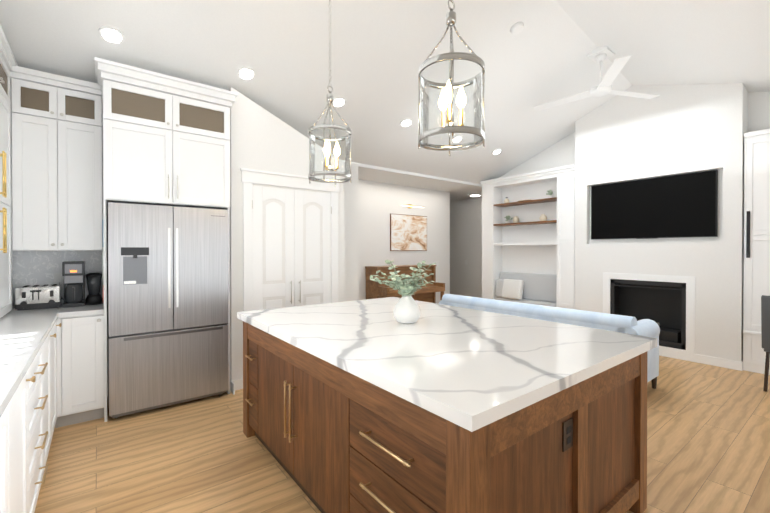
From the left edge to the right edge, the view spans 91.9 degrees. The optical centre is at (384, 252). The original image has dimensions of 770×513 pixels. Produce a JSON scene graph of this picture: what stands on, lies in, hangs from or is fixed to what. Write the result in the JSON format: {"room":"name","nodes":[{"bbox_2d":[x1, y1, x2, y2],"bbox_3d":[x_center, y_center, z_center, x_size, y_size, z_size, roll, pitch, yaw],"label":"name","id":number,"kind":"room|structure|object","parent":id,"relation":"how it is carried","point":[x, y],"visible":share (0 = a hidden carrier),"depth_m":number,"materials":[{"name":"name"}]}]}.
{"room":"kitchen","nodes":[
{"label":"kitchen","id":0,"kind":"room"},
{"bbox_2d":[102,207,107,395],"bbox_3d":[-2.792,-0.250,3.641,2.100,3.300,0.140,0,0,-38],"label":"wall","id":1,"kind":"structure","parent":0,"point":[107,323],"depth_m":3.63,"materials":[{"name":"paint"}]},
{"bbox_2d":[24,73,103,252],"bbox_3d":[-2.851,-0.727,3.256,0.598,1.420,0.387,0,0,-38],"label":"upper cabinet","id":2,"kind":"object","parent":1,"relation":"attached to","point":[77,156],"depth_m":3.15,"materials":[{"name":"white wood"}]},
{"bbox_2d":[100,69,231,209],"bbox_3d":[-2.125,-0.958,3.626,0.998,1.035,0.688,0,0,-38],"label":"upper cabinet","id":3,"kind":"object","parent":1,"relation":"attached to","point":[163,145],"depth_m":3.31,"materials":[{"name":"white wood"}]},
{"bbox_2d":[229,87,343,380],"bbox_3d":[-1.291,-0.140,4.505,1.330,3.070,0.870,0,0,-38],"label":"wall","id":4,"kind":"structure","parent":0,"point":[261,138],"depth_m":3.94,"materials":[{"name":"paint"}]},
{"bbox_2d":[240,168,338,311],"bbox_3d":[-1.007,0.267,4.156,1.180,2.260,0.074,0,0,-38],"label":"pantry door","id":5,"kind":"structure","parent":4,"relation":"in","point":[293,288],"depth_m":4.12,"materials":[{"name":"white wood"}]},
{"bbox_2d":[343,161,357,301],"bbox_3d":[-2.118,0.015,4.505,4.220,2.760,0.120,0,0,-38],"label":"wall","id":6,"kind":"structure","parent":0,"point":[351,241],"depth_m":5.67,"materials":[{"name":"paint"}]},
{"bbox_2d":[0,0,769,183],"bbox_3d":[3.024,-1.125,1.446,8.620,3.072,11.000,0,0,-38],"label":"ceiling","id":7,"kind":"structure","parent":0,"point":[381,50],"depth_m":3.75,"materials":[{"name":"paint"}]},
{"bbox_2d":[99,26,501,196],"bbox_3d":[-0.043,-1.553,5.877,7.105,0.489,2.094,0,0,-38],"label":"recessed lights","id":8,"kind":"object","parent":7,"relation":"attached to","point":[111,35],"depth_m":3.61,"materials":[{"name":"white paint"}]},
{"bbox_2d":[308,0,351,186],"bbox_3d":[-0.393,-1.368,2.658,0.308,1.744,0.308,0,0,-38],"label":"pendant light","id":9,"kind":"object","parent":7,"relation":"hanging from","point":[346,174],"visible":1,"depth_m":2.66,"materials":[{"name":"silver metal"}]},
{"bbox_2d":[418,0,484,155],"bbox_3d":[0.311,-1.405,1.748,0.308,1.830,0.308,0,0,-38],"label":"pendant light","id":10,"kind":"object","parent":7,"relation":"hanging from","point":[446,100],"visible":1,"depth_m":1.75,"materials":[{"name":"silver metal"}]},
{"bbox_2d":[510,22,523,34],"bbox_3d":[1.352,-2.289,3.812,0.136,0.075,0.128,0,0,-38],"label":"smoke detector","id":11,"kind":"object","parent":7,"relation":"attached to","point":[516,28],"visible":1,"depth_m":3.78,"materials":[{"name":"white plastic"}]},
{"bbox_2d":[533,46,659,110],"bbox_3d":[2.513,-2.155,4.561,1.448,0.530,1.330,0,0,-38],"label":"ceiling fan","id":12,"kind":"object","parent":7,"relation":"hanging from","point":[604,86],"visible":0.98,"depth_m":4.42,"materials":[{"name":"white plastic"}]},
{"bbox_2d":[34,356,769,512],"bbox_3d":[2.124,1.432,3.294,9.800,0.060,15.000,0,0,-38],"label":"floor","id":13,"kind":"structure","parent":0,"point":[708,438],"depth_m":2.54,"materials":[{"name":"brown wood"}]},
{"bbox_2d":[0,393,19,512],"bbox_3d":[-1.449,0.972,0.948,0.636,0.890,0.583,0,0,-38],"label":"base cabinet","id":14,"kind":"object","parent":13,"relation":"on","point":[9,443],"depth_m":1.34,"materials":[{"name":"white wood"}]},
{"bbox_2d":[16,365,31,512],"bbox_3d":[-1.710,0.970,1.285,0.636,0.890,0.516,0,0,-38],"label":"base cabinet","id":15,"kind":"object","parent":13,"relation":"on","point":[24,390],"depth_m":1.64,"materials":[{"name":"white wood"}]},
{"bbox_2d":[32,337,47,512],"bbox_3d":[-2.057,0.967,1.734,0.636,0.890,0.744,0,0,-38],"label":"base cabinet","id":16,"kind":"object","parent":13,"relation":"on","point":[40,362],"depth_m":2.01,"materials":[{"name":"white wood"}]},
{"bbox_2d":[0,306,59,412],"bbox_3d":[-0.850,0.512,0.177,0.643,0.040,7.718,0,0,-38],"label":"countertop","id":17,"kind":"structure","parent":16,"relation":"on","point":[22,339],"depth_m":1.97,"materials":[{"name":"white stone"}]},
{"bbox_2d":[0,25,23,328],"bbox_3d":[-2.784,-0.502,2.482,0.413,1.951,1.040,0,0,-38],"label":"tall cabinet","id":18,"kind":"object","parent":17,"relation":"on","point":[11,75],"depth_m":2.93,"materials":[{"name":"white wood"}]},
{"bbox_2d":[15,284,61,310],"bbox_3d":[-2.954,0.377,3.185,0.278,0.187,0.268,0,0,-38],"label":"toaster","id":19,"kind":"object","parent":17,"relation":"on","point":[29,297],"visible":1,"depth_m":3.10,"materials":[{"name":"silver metal"}]},
{"bbox_2d":[48,325,55,464],"bbox_3d":[-2.407,0.964,2.186,0.636,0.890,0.522,0,0,-38],"label":"base cabinet","id":20,"kind":"object","parent":13,"relation":"on","point":[51,332],"depth_m":2.57,"materials":[{"name":"white wood"}]},
{"bbox_2d":[56,317,59,427],"bbox_3d":[-2.663,0.962,2.518,0.636,0.890,0.565,0,0,-38],"label":"base cabinet","id":21,"kind":"object","parent":13,"relation":"on","point":[57,318],"depth_m":2.93,"materials":[{"name":"white wood"}]},
{"bbox_2d":[64,313,106,425],"bbox_3d":[-2.645,0.958,3.242,0.320,0.890,0.678,0,0,-38],"label":"base cabinet","id":22,"kind":"object","parent":13,"relation":"on","point":[85,334],"depth_m":3.05,"materials":[{"name":"white wood"}]},
{"bbox_2d":[60,301,106,316],"bbox_3d":[-2.642,0.493,3.268,0.305,0.040,0.636,0,0,-38],"label":"countertop","id":23,"kind":"structure","parent":22,"relation":"on","point":[98,308],"depth_m":3.09,"materials":[{"name":"white stone"}]},
{"bbox_2d":[62,261,84,307],"bbox_3d":[-2.763,0.275,3.309,0.145,0.390,0.265,0,0,-38],"label":"coffee maker","id":24,"kind":"object","parent":23,"relation":"on","point":[73,273],"visible":1,"depth_m":3.23,"materials":[{"name":"black plastic"}]},
{"bbox_2d":[85,273,102,304],"bbox_3d":[-2.660,0.327,3.404,0.124,0.285,0.124,0,0,-38],"label":"blender","id":25,"kind":"object","parent":23,"relation":"on","point":[94,296],"visible":1,"depth_m":3.37,"materials":[{"name":"black plastic"}]},
{"bbox_2d":[95,57,237,421],"bbox_3d":[-2.101,-0.077,3.599,1.100,2.955,0.768,0,0,-38],"label":"cabinet","id":26,"kind":"object","parent":13,"relation":"on","point":[161,139],"depth_m":3.30,"materials":[{"name":"white wood"}]},
{"bbox_2d":[107,202,228,418],"bbox_3d":[-2.105,0.493,3.605,0.933,1.815,0.725,0,0,-38],"label":"fridge","id":27,"kind":"object","parent":13,"relation":"on","point":[167,293],"visible":0.98,"depth_m":3.29,"materials":[{"name":"silver metal"}]},
{"bbox_2d":[365,265,444,302],"bbox_3d":[0.410,0.817,7.100,1.480,1.125,0.645,0,0,-38],"label":"upright piano","id":28,"kind":"object","parent":13,"relation":"on","point":[374,290],"visible":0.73,"depth_m":6.94,"materials":[{"name":"brown wood"}]},
{"bbox_2d":[237,317,650,512],"bbox_3d":[0.158,0.961,2.466,1.531,0.893,2.230,0,0,-38],"label":"kitchen island","id":29,"kind":"object","parent":13,"relation":"on","point":[367,406],"depth_m":1.62,"materials":[{"name":"wood"}]},
{"bbox_2d":[237,297,656,432],"bbox_3d":[0.170,0.491,2.472,1.570,0.047,2.300,0,0,-38],"label":"island countertop","id":30,"kind":"structure","parent":29,"relation":"on","point":[478,368],"depth_m":1.81,"materials":[{"name":"white stone"}]},
{"bbox_2d":[370,260,435,323],"bbox_3d":[0.123,0.258,2.455,0.449,0.416,0.439,0,0,-38],"label":"vase","id":31,"kind":"object","parent":30,"relation":"on","point":[406,309],"visible":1,"depth_m":2.42,"materials":[{"name":"white ceramic"}]},
{"bbox_2d":[480,165,574,308],"bbox_3d":[2.583,-0.011,6.748,0.353,2.785,1.825,0,0,-38],"label":"built-in bookshelf","id":32,"kind":"object","parent":13,"relation":"on","point":[530,242],"visible":0.75,"depth_m":6.79,"materials":[{"name":"white wood"}]},
{"bbox_2d":[504,216,518,222],"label":"decor","id":33,"kind":"object","parent":32,"relation":"on","point":[515,219],"depth_m":6.96,"materials":[{"name":"beige ceramic"}]},
{"bbox_2d":[494,272,556,306],"bbox_3d":[2.570,0.671,6.763,0.315,0.579,1.230,0,0,-38],"label":"cushions","id":34,"kind":"object","parent":32,"relation":"on","point":[533,288],"visible":0.71,"depth_m":6.75,"materials":[{"name":"grey fabric"}]},
{"bbox_2d":[539,214,546,220],"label":"decor","id":35,"kind":"object","parent":32,"relation":"on","point":[542,217],"depth_m":6.51,"materials":[{"name":"beige ceramic"}]},
{"bbox_2d":[546,190,552,197],"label":"decor","id":36,"kind":"object","parent":32,"relation":"on","point":[550,193],"depth_m":6.42,"materials":[{"name":"beige"}]},
{"bbox_2d":[439,294,659,388],"bbox_3d":[1.821,0.993,4.580,0.743,0.803,2.510,0,0,-38],"label":"sofa","id":37,"kind":"object","parent":13,"relation":"on","point":[622,324],"visible":0.42,"depth_m":3.82,"materials":[{"name":"blue fabric"}]},
{"bbox_2d":[575,83,747,361],"bbox_3d":[3.749,-0.710,5.259,0.330,4.200,1.940,0,0,-38],"label":"wall bump-out","id":38,"kind":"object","parent":13,"relation":"on","point":[671,130],"visible":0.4,"depth_m":4.88,"materials":[{"name":"paint"}]},
{"bbox_2d":[603,272,694,361],"bbox_3d":[3.735,0.845,5.264,0.327,1.090,1.090,0,0,-38],"label":"fireplace surround","id":39,"kind":"object","parent":38,"relation":"in","point":[666,303],"visible":0.67,"depth_m":5.19,"materials":[{"name":"white"}]},
{"bbox_2d":[591,170,717,238],"bbox_3d":[3.668,-0.611,5.203,0.057,0.833,1.480,0,0,-38],"label":"wall-mounted tv","id":40,"kind":"object","parent":38,"relation":"attached to","point":[680,205],"visible":1,"depth_m":5.08,"materials":[{"name":"black"}]},
{"bbox_2d":[695,354,742,370],"bbox_3d":[4.079,1.342,4.565,0.012,0.105,0.442,0,0,-38],"label":"baseboard","id":41,"kind":"structure","parent":13,"relation":"on","point":[720,362],"depth_m":4.55,"materials":[{"name":"white wood"}]},
{"bbox_2d":[743,129,769,332],"bbox_3d":[4.522,-0.234,4.275,0.312,2.340,0.543,0,0,-38],"label":"tall cabinet","id":42,"kind":"object","parent":13,"relation":"on","point":[756,283],"depth_m":4.31,"materials":[{"name":"white wood"}]},
{"bbox_2d":[743,329,769,374],"bbox_3d":[4.541,1.166,4.259,0.312,0.460,0.605,0,0,-38],"label":"base cabinet","id":43,"kind":"object","parent":13,"relation":"on","point":[754,356],"depth_m":4.33,"materials":[{"name":"white wood"}]},
{"bbox_2d":[761,295,769,391],"bbox_3d":[4.114,0.915,3.692,0.564,0.970,0.480,0,0,-38],"label":"chair","id":44,"kind":"object","parent":13,"relation":"on","point":[765,317],"visible":1,"depth_m":3.71,"materials":[{"name":"fabric"}]},
{"bbox_2d":[358,179,449,303],"bbox_3d":[0.087,0.018,7.349,3.350,2.720,0.120,0,0,-38],"label":"wall","id":45,"kind":"structure","parent":0,"point":[376,201],"depth_m":7.38,"materials":[{"name":"paint"}]},
{"bbox_2d":[390,214,426,250],"bbox_3d":[0.493,-0.399,7.565,0.980,0.730,0.028,0,0,-38],"label":"painting","id":46,"kind":"object","parent":45,"relation":"attached to","point":[408,232],"depth_m":7.53,"materials":[{"name":"brown paint"}]},
{"bbox_2d":[400,204,423,208],"bbox_3d":[0.525,-0.938,7.537,0.640,0.080,0.108,0,0,-38],"label":"sconce","id":47,"kind":"object","parent":45,"relation":"attached to","point":[410,206],"visible":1,"depth_m":7.53,"materials":[{"name":"gold metal"}]},
{"bbox_2d":[341,160,481,201],"bbox_3d":[0.077,-1.436,8.048,5.200,0.180,3.048,0,0,-38],"label":"ceiling","id":48,"kind":"structure","parent":0,"point":[460,190],"depth_m":7.02,"materials":[{"name":"paint"}]},
{"bbox_2d":[450,197,481,297],"bbox_3d":[2.109,0.005,9.532,0.120,2.720,3.140,0,0,-38],"label":"wall","id":49,"kind":"structure","parent":0,"point":[454,235],"depth_m":9.48,"materials":[{"name":"paint"}]},
{"bbox_2d":[499,92,769,177],"bbox_3d":[5.499,-0.748,3.364,0.120,4.300,11.000,0,0,-38],"label":"wall","id":50,"kind":"structure","parent":0,"point":[560,153],"depth_m":6.33,"materials":[{"name":"paint"}]},
{"bbox_3d":[-0.367,-0.721,-1.098,0.140,4.300,11.120,0,0,-38],"label":"wall","id":51,"kind":"structure","parent":0,"visible":0},
{"bbox_2d":[12,251,102,306],"bbox_3d":[-3.088,0.227,3.318,0.948,0.490,0.012,0,0,-38],"label":"tile backsplash","id":52,"kind":"structure","parent":51,"relation":"attached to","point":[35,267],"depth_m":3.33,"materials":[{"name":"grey tile"}]}
]}

